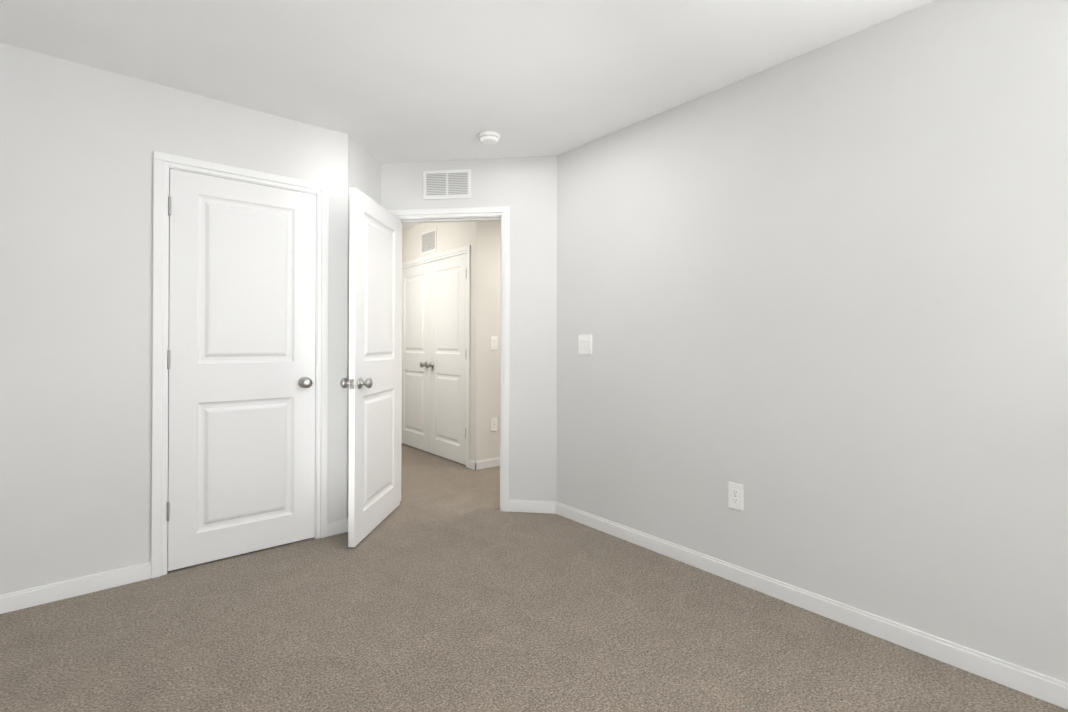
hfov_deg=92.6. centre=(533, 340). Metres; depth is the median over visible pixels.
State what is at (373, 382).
entry door
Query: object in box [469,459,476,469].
baseboard
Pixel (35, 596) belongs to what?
baseboard
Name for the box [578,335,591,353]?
bedroom light switch
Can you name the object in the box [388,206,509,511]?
door frame
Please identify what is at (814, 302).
wall
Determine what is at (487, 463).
baseboard
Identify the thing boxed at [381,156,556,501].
wall
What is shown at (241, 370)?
closet door
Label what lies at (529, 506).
baseboard
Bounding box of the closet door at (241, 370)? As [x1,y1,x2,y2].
[167,169,315,570]
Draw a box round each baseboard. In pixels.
[0,519,346,613]
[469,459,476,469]
[475,457,499,469]
[509,500,555,513]
[555,502,1067,709]
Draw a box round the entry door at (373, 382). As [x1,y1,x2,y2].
[340,187,400,546]
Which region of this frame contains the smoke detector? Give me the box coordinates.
[479,131,499,144]
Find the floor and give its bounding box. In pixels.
[0,443,1067,711]
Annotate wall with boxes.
[0,43,347,594]
[347,135,380,517]
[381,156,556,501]
[402,221,486,460]
[487,221,500,458]
[556,0,1067,682]
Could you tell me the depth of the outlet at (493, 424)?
4.78 m
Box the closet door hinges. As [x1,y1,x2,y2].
[166,196,170,520]
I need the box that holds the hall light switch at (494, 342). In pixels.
[491,336,497,349]
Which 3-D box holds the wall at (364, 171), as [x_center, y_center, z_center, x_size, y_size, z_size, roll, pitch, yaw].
[-1.175,-0.048,3.453,0.120,2.520,0.628,0,0,6]
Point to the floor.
(446, 585)
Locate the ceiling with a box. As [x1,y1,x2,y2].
[0,0,933,229]
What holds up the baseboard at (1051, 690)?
attached to the wall at (814, 302)
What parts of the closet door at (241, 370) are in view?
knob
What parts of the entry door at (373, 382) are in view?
knob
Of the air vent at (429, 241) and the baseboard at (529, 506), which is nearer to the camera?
the baseboard at (529, 506)
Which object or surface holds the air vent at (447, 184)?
in the wall at (524, 189)
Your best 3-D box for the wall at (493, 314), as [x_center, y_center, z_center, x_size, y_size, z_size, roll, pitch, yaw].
[0.123,-0.038,5.283,1.560,2.520,0.120,0,0,-40]
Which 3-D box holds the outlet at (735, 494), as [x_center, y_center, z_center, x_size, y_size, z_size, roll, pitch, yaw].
[0.982,0.757,2.485,0.008,0.125,0.077,0,0,-40]
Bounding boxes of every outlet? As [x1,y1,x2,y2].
[490,417,496,430]
[728,482,743,510]
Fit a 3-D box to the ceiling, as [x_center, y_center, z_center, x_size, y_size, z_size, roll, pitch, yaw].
[-0.133,-1.318,2.689,5.900,0.100,8.700,0,0,-40]
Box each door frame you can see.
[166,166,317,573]
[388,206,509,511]
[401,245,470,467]
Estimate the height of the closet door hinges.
1.624 m
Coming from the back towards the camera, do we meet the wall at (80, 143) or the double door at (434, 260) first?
the double door at (434, 260)
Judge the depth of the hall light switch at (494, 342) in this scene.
4.78 m
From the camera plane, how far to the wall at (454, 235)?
4.71 m
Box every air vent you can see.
[421,228,436,254]
[423,169,470,199]
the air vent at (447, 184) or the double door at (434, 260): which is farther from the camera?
the double door at (434, 260)

